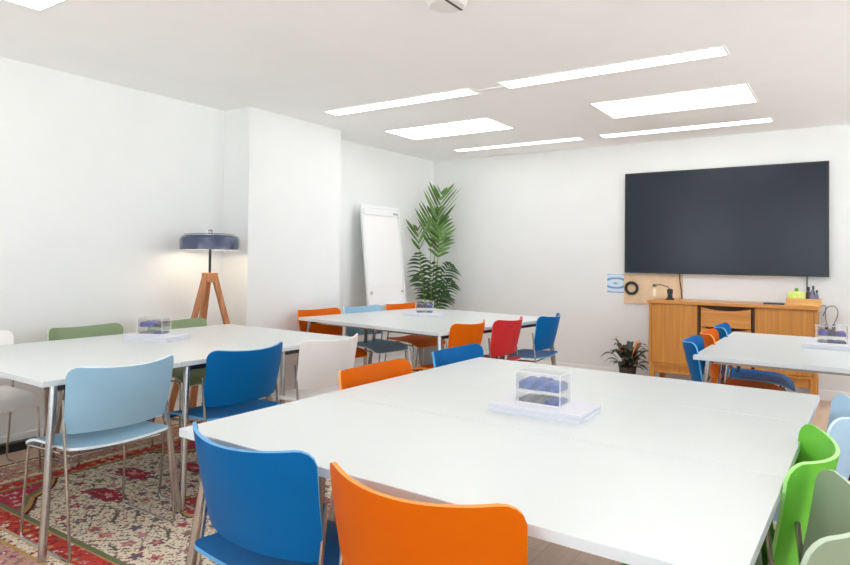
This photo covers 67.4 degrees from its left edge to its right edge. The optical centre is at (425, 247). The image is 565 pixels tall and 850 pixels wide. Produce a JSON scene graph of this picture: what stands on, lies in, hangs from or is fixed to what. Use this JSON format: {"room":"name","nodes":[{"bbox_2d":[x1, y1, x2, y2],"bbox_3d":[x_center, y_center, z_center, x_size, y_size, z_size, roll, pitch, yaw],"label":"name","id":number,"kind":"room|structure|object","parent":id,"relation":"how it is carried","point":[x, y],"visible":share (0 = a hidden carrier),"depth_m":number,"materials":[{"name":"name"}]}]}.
{"room":"classroom","nodes":[
{"label":"classroom","id":0,"kind":"room"},
{"bbox_2d":[0,57,433,436],"bbox_3d":[-2.431,0.051,4.662,0.150,2.530,9.140,0,-1,34],"label":"wall","id":1,"kind":"structure","parent":0,"point":[101,183],"depth_m":4.73,"materials":[{"name":"white paint"}]},
{"bbox_2d":[0,396,201,443],"bbox_3d":[-3.303,1.236,3.213,0.014,0.095,5.510,0,-1,34],"label":"baseboard","id":2,"kind":"structure","parent":1,"relation":"attached to","point":[33,433],"depth_m":4.23,"materials":[{"name":"dark grey painted wood"}]},
{"bbox_2d":[353,352,418,367],"bbox_3d":[-0.521,1.334,7.364,0.014,0.095,2.175,0,-1,34],"label":"baseboard","id":3,"kind":"structure","parent":1,"relation":"attached to","point":[415,353],"depth_m":7.61,"materials":[{"name":"white paint"}]},
{"bbox_2d":[222,107,340,388],"bbox_3d":[-1.308,0.084,5.916,0.320,2.530,1.155,0,-1,34],"label":"wall column","id":4,"kind":"structure","parent":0,"point":[282,173],"depth_m":5.65,"materials":[{"name":"white paint"}]},
{"bbox_2d":[272,384,338,400],"bbox_3d":[-1.182,1.301,5.803,0.014,0.095,1.183,0,-1,34],"label":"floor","id":5,"kind":"structure","parent":4,"relation":"attached to","point":[292,387],"depth_m":5.69,"materials":[{"name":"white paint"}]},
{"bbox_2d":[0,359,831,564],"bbox_3d":[0.832,1.364,2.444,8.140,0.100,9.240,0,-1,34],"label":"floor","id":6,"kind":"structure","parent":0,"point":[540,552],"depth_m":2.80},
{"bbox_2d":[0,437,37,454],"bbox_3d":[-2.659,1.275,4.088,0.060,0.058,0.320,0,-1,34],"label":"power strip","id":7,"kind":"object","parent":6,"relation":"on","point":[17,445],"visible":0.61,"depth_m":4.08,"materials":[{"name":"black plastic"}]},
{"bbox_2d":[0,419,331,564],"bbox_3d":[-1.086,1.304,3.274,2.950,0.008,2.220,0,-1,34],"label":"patterned rug","id":8,"kind":"object","parent":6,"relation":"on","point":[104,530],"visible":0.38,"depth_m":3.15,"materials":[{"name":"fabric"}]},
{"bbox_2d":[0,330,41,471],"bbox_3d":[-2.534,0.896,3.603,0.519,0.800,0.501,0,-1,34],"label":"chair","id":9,"kind":"object","parent":8,"relation":"on","point":[12,399],"visible":0.76,"depth_m":3.67,"materials":[{"name":"white plastic"}]},
{"bbox_2d":[0,341,182,562],"bbox_3d":[-1.933,0.930,3.257,1.363,0.742,0.670,0,-1,35],"label":"table","id":10,"kind":"object","parent":8,"relation":"on","point":[46,365],"visible":0.77,"depth_m":3.08,"materials":[{"name":"white laminate"}]},
{"bbox_2d":[19,355,174,562],"bbox_3d":[-1.481,0.896,2.916,0.519,0.800,0.501,0,-1,34],"label":"chair","id":11,"kind":"object","parent":8,"relation":"on","point":[103,408],"visible":0.98,"depth_m":2.77,"materials":[{"name":"blue plastic"}]},
{"bbox_2d":[42,323,153,467],"bbox_3d":[-2.098,0.909,4.093,0.519,0.800,0.501,0,-1,34],"label":"chair","id":12,"kind":"object","parent":8,"relation":"on","point":[53,334],"visible":0.3,"depth_m":4.22,"materials":[{"name":"green plastic"}]},
{"bbox_2d":[53,332,271,511],"bbox_3d":[-1.563,0.942,3.788,1.363,0.742,0.670,0,-1,35],"label":"table","id":13,"kind":"object","parent":8,"relation":"on","point":[192,352],"visible":0.38,"depth_m":3.61,"materials":[{"name":"grey laminate"}]},
{"bbox_2d":[123,333,189,341],"bbox_3d":[-1.693,0.559,4.011,0.325,0.028,0.225,0,-1,17],"label":"paper stack","id":14,"kind":"object","parent":13,"relation":"on","point":[170,337],"visible":0.85,"depth_m":3.93,"materials":[{"name":"white paper"}]},
{"bbox_2d":[137,316,170,334],"bbox_3d":[-1.732,0.492,4.062,0.172,0.108,0.102,0,-1,10],"label":"acrylic box","id":15,"kind":"object","parent":14,"relation":"on","point":[141,316],"visible":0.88,"depth_m":4.02,"materials":[{"name":"white"}]},
{"bbox_2d":[140,320,149,326],"bbox_3d":[-1.781,0.481,4.071,0.050,0.035,0.084,0,-1,10],"label":"packet","id":16,"kind":"object","parent":15,"relation":"in","point":[144,323],"visible":0.66,"depth_m":4.03,"materials":[{"name":"plastic"}]},
{"bbox_2d":[147,320,160,326],"bbox_3d":[-1.731,0.480,4.063,0.050,0.039,0.084,0,-1,10],"label":"packet","id":17,"kind":"object","parent":15,"relation":"in","point":[150,323],"visible":0.76,"depth_m":4.02,"materials":[{"name":"purple plastic"}]},
{"bbox_2d":[147,330,160,333],"bbox_3d":[-1.732,0.533,4.062,0.050,0.019,0.084,0,-1,10],"label":"packet","id":18,"kind":"object","parent":15,"relation":"in","point":[152,331],"visible":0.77,"depth_m":4.03,"materials":[{"name":"grey plastic"}]},
{"bbox_2d":[154,321,168,326],"bbox_3d":[-1.682,0.483,4.054,0.050,0.032,0.084,0,-1,10],"label":"packet","id":19,"kind":"object","parent":15,"relation":"in","point":[157,324],"visible":1,"depth_m":4.02,"materials":[{"name":"grey plastic"}]},
{"bbox_2d":[154,330,168,333],"bbox_3d":[-1.683,0.535,4.053,0.050,0.017,0.084,0,-1,10],"label":"packet","id":20,"kind":"object","parent":15,"relation":"in","point":[161,331],"visible":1,"depth_m":4.02,"materials":[{"name":"plastic"}]},
{"bbox_2d":[146,317,206,445],"bbox_3d":[-1.675,0.921,4.544,0.519,0.800,0.501,0,-1,34],"label":"chair","id":21,"kind":"object","parent":8,"relation":"on","point":[196,375],"visible":0.25,"depth_m":4.54,"materials":[{"name":"green plastic"}]},
{"bbox_2d":[158,342,282,513],"bbox_3d":[-1.076,0.909,3.421,0.519,0.800,0.501,0,-1,34],"label":"chair","id":22,"kind":"object","parent":8,"relation":"on","point":[235,381],"visible":0.8,"depth_m":3.26,"materials":[{"name":"blue plastic"}]},
{"bbox_2d":[152,324,349,421],"bbox_3d":[-1.192,0.955,4.320,1.363,0.742,0.670,0,-1,35],"label":"table","id":23,"kind":"object","parent":8,"relation":"on","point":[292,340],"visible":0.41,"depth_m":4.22,"materials":[{"name":"grey laminate"}]},
{"bbox_2d":[192,422,339,564],"bbox_3d":[-0.368,0.890,1.801,0.501,0.800,0.519,0,-1,37],"label":"chair","id":24,"kind":"object","parent":8,"relation":"on","point":[263,507],"visible":0.91,"depth_m":1.58,"materials":[{"name":"blue plastic"}]},
{"bbox_2d":[259,333,357,404],"bbox_3d":[-0.702,0.920,3.844,0.519,0.800,0.501,0,-1,34],"label":"chair","id":25,"kind":"object","parent":8,"relation":"on","point":[320,363],"visible":0.67,"depth_m":3.65,"materials":[{"name":"white plastic"}]},
{"bbox_2d":[335,359,411,521],"bbox_3d":[-0.079,0.907,2.668,0.519,0.800,0.501,0,-1,34],"label":"chair","id":26,"kind":"object","parent":8,"relation":"on","point":[370,373],"visible":0.18,"depth_m":2.86,"materials":[{"name":"orange plastic"}]},
{"bbox_2d":[168,229,239,411],"bbox_3d":[-1.707,0.590,5.060,0.486,1.479,0.546,0,-1,11],"label":"floor lamp","id":27,"kind":"object","parent":6,"relation":"on","point":[209,241],"visible":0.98,"depth_m":4.98,"materials":[{"name":"blue metal"}]},
{"bbox_2d":[294,307,366,388],"bbox_3d":[-0.844,0.948,5.645,0.519,0.800,0.501,0,-1,41],"label":"chair","id":28,"kind":"object","parent":6,"relation":"on","point":[314,328],"visible":0.24,"depth_m":5.80,"materials":[{"name":"orange plastic"}]},
{"bbox_2d":[343,305,407,363],"bbox_3d":[-0.493,0.959,6.060,0.519,0.800,0.501,0,-1,41],"label":"chair","id":29,"kind":"object","parent":6,"relation":"on","point":[380,346],"visible":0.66,"depth_m":6.08,"materials":[{"name":"blue"}]},
{"bbox_2d":[360,204,411,365],"bbox_3d":[-0.485,0.456,7.108,0.323,1.847,0.749,0,-1,34],"label":"easel","id":30,"kind":"object","parent":6,"relation":"on","point":[380,226],"visible":0.78,"depth_m":7.08,"materials":[{"name":"white"}]},
{"bbox_2d":[379,302,407,305],"bbox_3d":[-0.404,0.624,7.050,0.073,0.011,0.645,0,-1,34],"label":"tray","id":31,"kind":"object","parent":30,"relation":"on","point":[380,303],"depth_m":7.07,"materials":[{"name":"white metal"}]},
{"bbox_2d":[299,312,499,364],"bbox_3d":[-0.243,0.982,5.348,1.683,0.742,0.855,0,-1,41],"label":"table","id":32,"kind":"object","parent":6,"relation":"on","point":[438,328],"visible":0.64,"depth_m":5.23,"materials":[{"name":"white laminate"}]},
{"bbox_2d":[384,302,445,367],"bbox_3d":[-0.121,0.969,6.472,0.519,0.800,0.501,0,-1,41],"label":"chair","id":33,"kind":"object","parent":6,"relation":"on","point":[418,341],"visible":0.52,"depth_m":6.45,"materials":[{"name":"orange plastic"}]},
{"bbox_2d":[330,462,527,564],"bbox_3d":[0.070,0.889,1.477,0.501,0.800,0.519,0,-1,34],"label":"chair","id":34,"kind":"object","parent":6,"relation":"on","point":[374,527],"visible":1,"depth_m":1.25,"materials":[{"name":"orange plastic"}]},
{"bbox_2d":[406,182,461,364],"bbox_3d":[0.091,0.293,7.671,0.682,2.198,0.339,0,-1,18],"label":"potted palm","id":35,"kind":"object","parent":6,"relation":"on","point":[434,231],"visible":0.78,"depth_m":7.68,"materials":[{"name":"green plant"}]},
{"bbox_2d":[412,319,485,372],"bbox_3d":[0.175,0.946,4.857,0.519,0.800,0.501,0,-1,34],"label":"chair","id":36,"kind":"object","parent":6,"relation":"on","point":[459,334],"visible":0.39,"depth_m":4.64,"materials":[{"name":"orange plastic"}]},
{"bbox_2d":[432,343,483,367],"bbox_3d":[0.305,0.920,3.223,0.519,0.800,0.501,0,-1,34],"label":"chair","id":37,"kind":"object","parent":6,"relation":"on","point":[452,355],"visible":0.11,"depth_m":3.43,"materials":[{"name":"blue plastic"}]},
{"bbox_2d":[368,308,554,370],"bbox_3d":[0.307,0.998,5.975,1.683,0.742,0.855,0,-1,41],"label":"table","id":38,"kind":"object","parent":6,"relation":"on","point":[528,321],"visible":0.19,"depth_m":5.93,"materials":[{"name":"grey laminate"}]},
{"bbox_2d":[403,312,445,317],"bbox_3d":[-0.009,0.607,5.806,0.335,0.028,0.225,0,-1,22],"label":"paper stack","id":39,"kind":"object","parent":38,"relation":"on","point":[409,314],"visible":1,"depth_m":5.73,"materials":[{"name":"white paper"}]},
{"bbox_2d":[179,394,784,564],"bbox_3d":[0.060,0.926,1.744,1.618,0.742,0.654,0,-1,35],"label":"table","id":40,"kind":"object","parent":6,"relation":"on","point":[624,505],"visible":0.91,"depth_m":1.55,"materials":[{"name":"white laminate"}]},
{"bbox_2d":[484,316,522,360],"bbox_3d":[0.509,0.954,5.157,0.519,0.800,0.501,0,-1,33],"label":"chair","id":41,"kind":"object","parent":6,"relation":"on","point":[505,334],"visible":0.52,"depth_m":4.95,"materials":[{"name":"red plastic"}]},
{"bbox_2d":[508,313,560,364],"bbox_3d":[0.891,0.964,5.511,0.519,0.800,0.501,0,-1,30],"label":"chair","id":42,"kind":"object","parent":6,"relation":"on","point":[546,329],"visible":0.8,"depth_m":5.32,"materials":[{"name":"blue plastic"}]},
{"bbox_2d":[326,371,807,542],"bbox_3d":[0.429,0.938,2.268,1.618,0.742,0.668,0,-1,35],"label":"table","id":43,"kind":"object","parent":6,"relation":"on","point":[760,444],"visible":0.52,"depth_m":2.08,"materials":[{"name":"white laminate"}]},
{"bbox_2d":[489,393,600,424],"bbox_3d":[0.412,0.552,2.209,0.330,0.028,0.215,0,-1,34],"label":"paper stack","id":44,"kind":"object","parent":43,"relation":"on","point":[575,412],"visible":0.75,"depth_m":2.14,"materials":[{"name":"white paper"}]},
{"bbox_2d":[515,367,571,407],"bbox_3d":[0.411,0.484,2.230,0.167,0.108,0.107,0,-1,34],"label":"acrylic box","id":45,"kind":"object","parent":44,"relation":"on","point":[568,402],"visible":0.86,"depth_m":2.22,"materials":[{"name":"white"}]},
{"bbox_2d":[519,376,537,389],"bbox_3d":[0.371,0.474,2.257,0.048,0.035,0.089,0,-1,34],"label":"packet","id":46,"kind":"object","parent":45,"relation":"in","point":[526,383],"visible":0.76,"depth_m":2.22,"materials":[{"name":"blue plastic"}]},
{"bbox_2d":[519,393,538,401],"bbox_3d":[0.370,0.527,2.256,0.048,0.016,0.089,0,-1,34],"label":"packet","id":47,"kind":"object","parent":45,"relation":"in","point":[527,398],"visible":0.84,"depth_m":2.23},
{"bbox_2d":[532,376,553,390],"bbox_3d":[0.411,0.472,2.230,0.048,0.038,0.089,0,-1,34],"label":"packet","id":48,"kind":"object","parent":45,"relation":"in","point":[539,383],"visible":0.81,"depth_m":2.20,"materials":[{"name":"blue plastic"}]},
{"bbox_2d":[532,394,553,403],"bbox_3d":[0.410,0.526,2.229,0.048,0.018,0.089,0,-1,34],"label":"packet","id":49,"kind":"object","parent":45,"relation":"in","point":[540,399],"visible":0.86,"depth_m":2.20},
{"bbox_2d":[545,380,567,392],"bbox_3d":[0.451,0.476,2.203,0.048,0.031,0.089,0,-1,34],"label":"packet","id":50,"kind":"object","parent":45,"relation":"in","point":[555,386],"visible":1,"depth_m":2.18,"materials":[{"name":"blue plastic"}]},
{"bbox_2d":[545,396,567,405],"bbox_3d":[0.451,0.527,2.202,0.048,0.018,0.089,0,-1,34],"label":"packet","id":51,"kind":"object","parent":45,"relation":"in","point":[554,401],"visible":1,"depth_m":2.18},
{"bbox_2d":[423,357,819,423],"bbox_3d":[0.769,0.950,2.751,1.618,0.742,0.556,0,-1,35],"label":"table","id":52,"kind":"object","parent":6,"relation":"on","point":[792,406],"visible":0.56,"depth_m":2.61,"materials":[{"name":"white laminate"}]},
{"bbox_2d":[600,336,648,374],"bbox_3d":[2.085,1.154,6.546,0.441,0.483,0.450,1,-1,-41],"label":"potted plant","id":53,"kind":"object","parent":6,"relation":"on","point":[627,351],"visible":0.94,"depth_m":6.50,"materials":[{"name":"green plant"}]},
{"bbox_2d":[682,335,709,381],"bbox_3d":[1.783,0.945,3.744,0.519,0.800,0.501,0,-1,27],"label":"chair","id":54,"kind":"object","parent":6,"relation":"on","point":[692,345],"visible":0.3,"depth_m":3.70,"materials":[{"name":"blue plastic"}]},
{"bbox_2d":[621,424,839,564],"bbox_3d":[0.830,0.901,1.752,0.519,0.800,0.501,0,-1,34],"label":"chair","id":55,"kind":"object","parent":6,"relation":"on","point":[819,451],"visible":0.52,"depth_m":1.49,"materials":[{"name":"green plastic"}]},
{"bbox_2d":[647,298,820,394],"bbox_3d":[2.903,0.956,6.064,1.439,0.880,0.469,0,-1,34],"label":"sideboard","id":56,"kind":"object","parent":6,"relation":"on","point":[671,322],"visible":0.48,"depth_m":5.99,"materials":[{"name":"brown wood"}]},
{"bbox_2d":[652,284,673,299],"bbox_3d":[2.387,0.440,6.409,0.214,0.153,0.083,0,-1,34],"label":"desk lamp","id":57,"kind":"object","parent":56,"relation":"on","point":[669,291],"visible":1,"depth_m":6.36,"materials":[{"name":"black plastic"}]},
{"bbox_2d":[763,302,784,304],"bbox_3d":[3.171,0.505,5.810,0.170,0.018,0.044,0,-1,28],"label":"remote control","id":58,"kind":"object","parent":56,"relation":"on","point":[772,303],"visible":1,"depth_m":5.79,"materials":[{"name":"black plastic"}]},
{"bbox_2d":[786,298,821,305],"bbox_3d":[3.418,0.485,5.765,0.270,0.062,0.180,0,-1,34],"label":"wooden crate","id":59,"kind":"object","parent":56,"relation":"on","point":[789,301],"visible":0.93,"depth_m":5.69,"materials":[{"name":"brown wood"}]},
{"bbox_2d":[787,288,805,298],"bbox_3d":[3.353,0.435,5.767,0.146,0.145,0.081,0,-1,34],"label":"pouch","id":60,"kind":"object","parent":59,"relation":"in","point":[794,294],"visible":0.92,"depth_m":5.74,"materials":[{"name":"yellow plastic"}]},
{"bbox_2d":[806,287,810,298],"bbox_3d":[3.459,0.430,5.763,0.042,0.157,0.042,0,-1,34],"label":"bottle","id":61,"kind":"object","parent":59,"relation":"in","point":[808,293],"visible":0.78,"depth_m":5.75,"materials":[{"name":"grey plastic"}]},
{"bbox_2d":[700,328,784,390],"bbox_3d":[2.071,0.954,4.165,0.519,0.800,0.501,0,-1,27],"label":"chair","id":62,"kind":"object","parent":6,"relation":"on","point":[710,336],"visible":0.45,"depth_m":4.20,"materials":[{"name":"orange plastic"}]},
{"bbox_2d":[713,323,795,391],"bbox_3d":[2.347,0.964,4.576,0.519,0.800,0.501,0,-1,28],"label":"chair","id":63,"kind":"object","parent":6,"relation":"on","point":[724,329],"visible":0.45,"depth_m":4.54,"materials":[{"name":"blue plastic"}]},
{"bbox_2d":[693,342,849,383],"bbox_3d":[2.362,0.978,3.421,1.668,0.742,0.755,0,-1,34],"label":"table","id":64,"kind":"object","parent":6,"relation":"on","point":[831,362],"visible":0.76,"depth_m":3.54,"materials":[{"name":"white laminate"}]},
{"bbox_2d":[717,332,849,384],"bbox_3d":[2.770,0.992,4.030,1.668,0.742,0.755,0,-1,34],"label":"table","id":65,"kind":"object","parent":6,"relation":"on","point":[734,337],"visible":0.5,"depth_m":4.32,"materials":[{"name":"grey laminate"}]},
{"bbox_2d":[802,340,849,351],"bbox_3d":[2.514,0.602,3.911,0.345,0.028,0.225,0,-1,33],"label":"paper stack","id":66,"kind":"object","parent":65,"relation":"on","point":[809,344],"visible":0.95,"depth_m":3.86,"materials":[{"name":"white paper"}]},
{"bbox_2d":[815,324,848,344],"bbox_3d":[2.514,0.535,3.949,0.167,0.108,0.102,0,-1,28],"label":"acrylic box","id":67,"kind":"object","parent":66,"relation":"on","point":[815,324],"visible":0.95,"depth_m":3.94,"materials":[{"name":"white"}]},
{"bbox_2d":[817,329,827,335],"bbox_3d":[2.472,0.524,3.972,0.048,0.035,0.084,0,-1,28],"label":"packet","id":68,"kind":"object","parent":67,"relation":"in","point":[821,332],"visible":1,"depth_m":3.94,"materials":[{"name":"purple plastic"}]},
{"bbox_2d":[817,339,827,342],"bbox_3d":[2.471,0.578,3.971,0.048,0.016,0.084,0,-1,28],"label":"packet","id":69,"kind":"object","parent":67,"relation":"in","point":[818,340],"visible":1,"depth_m":3.94,"materials":[{"name":"grey plastic"}]},
{"bbox_2d":[827,329,836,335],"bbox_3d":[2.514,0.523,3.950,0.048,0.038,0.084,0,-1,28],"label":"packet","id":70,"kind":"object","parent":67,"relation":"in","point":[831,332],"visible":0.96,"depth_m":3.92,"materials":[{"name":"plastic"}]},
{"bbox_2d":[827,339,836,343],"bbox_3d":[2.514,0.577,3.949,0.048,0.019,0.084,0,-1,28],"label":"packet","id":71,"kind":"object","parent":67,"relation":"in","point":[828,340],"visible":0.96,"depth_m":3.92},
{"bbox_2d":[836,331,845,336],"bbox_3d":[2.557,0.526,3.927,0.048,0.031,0.084,0,-1,28],"label":"packet","id":72,"kind":"object","parent":67,"relation":"in","point":[839,333],"visible":0.92,"depth_m":3.89,"materials":[{"name":"purple plastic"}]},
{"bbox_2d":[836,340,845,343],"bbox_3d":[2.556,0.577,3.926,0.048,0.018,0.084,0,-1,28],"label":"packet","id":73,"kind":"object","parent":67,"relation":"in","point":[838,341],"visible":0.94,"depth_m":3.89,"materials":[{"name":"grey plastic"}]},
{"bbox_2d":[773,394,849,533],"bbox_3d":[1.201,0.913,2.184,0.519,0.800,0.501,0,-1,34],"label":"chair","id":74,"kind":"object","parent":6,"relation":"on","point":[838,427],"visible":0.14,"depth_m":1.95,"materials":[{"name":"blue plastic"}]},
{"bbox_2d":[794,469,849,564],"bbox_3d":[0.632,0.893,1.349,0.519,0.800,0.501,0,-1,34],"label":"chair","id":75,"kind":"object","parent":6,"relation":"on","point":[827,537],"visible":1,"depth_m":1.39,"materials":[{"name":"green plastic"}]},
{"bbox_2d":[0,0,849,161],"bbox_3d":[0.860,-1.275,2.488,8.140,0.120,9.240,0,-1,34],"label":"ceiling","id":76,"kind":"structure","parent":0,"point":[298,59],"depth_m":4.00,"materials":[{"name":"white paint"}]},
{"bbox_2d":[4,0,67,11],"bbox_3d":[-1.546,-1.234,2.679,1.454,0.006,0.544,0,-1,34],"label":"recessed light","id":77,"kind":"object","parent":76,"relation":"in","point":[38,5],"visible":1,"depth_m":3.20,"materials":[{"name":"white plastic"}]},
{"bbox_2d":[323,88,479,115],"bbox_3d":[-0.240,-1.179,5.185,1.454,0.006,0.184,0,-1,34],"label":"recessed light","id":78,"kind":"object","parent":76,"relation":"in","point":[463,92],"visible":1,"depth_m":5.13,"materials":[{"name":"white plastic"}]},
{"bbox_2d":[426,0,466,12],"bbox_3d":[0.102,-1.197,3.126,0.200,0.031,0.200,0,-1,34],"label":"smoke detector","id":79,"kind":"object","parent":76,"relation":"in","point":[441,6],"visible":1,"depth_m":3.11,"materials":[{"name":"white plastic"}]},
{"bbox_2d":[384,117,514,139],"bbox_3d":[0.215,-1.157,6.228,1.169,0.006,0.544,0,-1,34],"label":"recessed light","id":80,"kind":"object","parent":76,"relation":"in","point":[486,124],"visible":1,"depth_m":6.19,"materials":[{"name":"white plastic"}]},
{"bbox_2d":[472,86,506,92],"bbox_3d":[0.466,-1.177,4.712,0.280,0.012,0.024,0,-1,34],"label":"joint","id":81,"kind":"object","parent":76,"relation":"attached to","point":[497,87],"visible":1,"depth_m":4.71,"materials":[{"name":"white"}]},
{"bbox_2d":[453,137,584,151],"bbox_3d":[0.983,-1.136,7.019,1.524,0.006,0.154,0,-1,34],"label":"recessed light","id":82,"kind":"object","parent":76,"relation":"in","point":[572,138],"visible":1,"depth_m":6.98,"materials":[{"name":"white plastic"}]},
{"bbox_2d":[497,45,729,88],"bbox_3d":[1.179,-1.180,4.216,1.489,0.006,0.194,0,-1,34],"label":"recessed light","id":83,"kind":"object","parent":76,"relation":"in","point":[718,51],"visible":1,"depth_m":4.15,"materials":[{"name":"white plastic"}]},
{"bbox_2d":[589,83,757,118],"bbox_3d":[1.967,-1.158,5.078,1.149,0.006,0.624,0,-1,34],"label":"recessed light","id":84,"kind":"object","parent":76,"relation":"in","point":[735,94],"visible":1,"depth_m":5.04,"materials":[{"name":"white plastic"}]},
{"bbox_2d":[598,117,773,137],"bbox_3d":[2.429,-1.137,6.069,1.544,0.006,0.184,0,-1,34],"label":"recessed light","id":85,"kind":"object","parent":76,"relation":"in","point":[761,120],"visible":1,"depth_m":6.01,"materials":[{"name":"white plastic"}]},
{"bbox_2d":[432,124,849,392],"bbox_3d":[3.348,0.138,6.199,7.740,2.530,0.150,0,-1,34],"label":"wall","id":86,"kind":"structure","parent":0,"point":[538,234],"depth_m":7.15,"materials":[{"name":"white paint"}]},
{"bbox_2d":[607,274,623,292],"bbox_3d":[2.071,0.386,6.957,0.184,0.200,0.003,0,-1,34],"label":"poster","id":87,"kind":"object","parent":86,"relation":"attached to","point":[615,282],"visible":1,"depth_m":6.96,"materials":[{"name":"white paper"}]},
{"bbox_2d":[624,274,682,303],"bbox_3d":[2.396,0.436,6.730,0.603,0.318,0.016,0,-1,34],"label":"pinboard","id":88,"kind":"object","parent":86,"relation":"attached to","point":[645,282],"visible":0.76,"depth_m":6.74,"materials":[{"name":"brown wood"}]},
{"bbox_2d":[624,281,638,294],"bbox_3d":[2.202,0.429,6.828,0.150,0.150,0.037,0,-1,34],"label":"tape roll","id":89,"kind":"object","parent":88,"relation":"hanging from","point":[629,282],"visible":1,"depth_m":6.82,"materials":[{"name":"black"}]},
{"bbox_2d":[484,354,849,400],"bbox_3d":[3.295,1.353,6.107,7.726,0.095,0.014,0,-1,34],"label":"baseboard","id":90,"kind":"structure","parent":86,"relation":"attached to","point":[827,395],"depth_m":6.62,"materials":[{"name":"white paint"}]},
{"bbox_2d":[624,161,828,276],"bbox_3d":[2.927,-0.267,6.362,1.860,1.064,0.064,0,-1,34],"label":"television","id":91,"kind":"object","parent":86,"relation":"attached to","point":[772,219],"visible":1,"depth_m":6.27,"materials":[{"name":"black"}]},
{"bbox_2d":[679,274,682,298],"bbox_3d":[2.624,0.533,6.555,0.040,0.535,0.015,0,-1,17],"label":"cable","id":92,"kind":"object","parent":91,"relation":"hanging from","point":[679,274],"visible":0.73,"depth_m":6.56,"materials":[{"name":"brown plastic"}]},
{"bbox_2d":[821,305,828,329],"bbox_3d":[3.642,0.636,5.861,0.103,0.222,0.040,0,-1,34],"label":"plug","id":93,"kind":"object","parent":86,"relation":"attached to","point":[826,324],"visible":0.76,"depth_m":5.83,"materials":[{"name":"black plastic"}]},
{"bbox_2d":[823,306,837,329],"bbox_3d":[3.697,0.636,5.824,0.125,0.222,0.040,0,-1,34],"label":"plug","id":94,"kind":"object","parent":86,"relation":"attached to","point":[834,324],"visible":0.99,"depth_m":5.79,"materials":[{"name":"black plastic"}]},
{"bbox_2d":[822,323,840,330],"bbox_3d":[3.716,0.741,5.841,0.150,0.090,0.012,0,-1,34],"label":"wall socket","id":95,"kind":"object","parent":86,"relation":"attached to","point":[838,328],"visible":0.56,"depth_m":5.82,"materials":[{"name":"white paint"}]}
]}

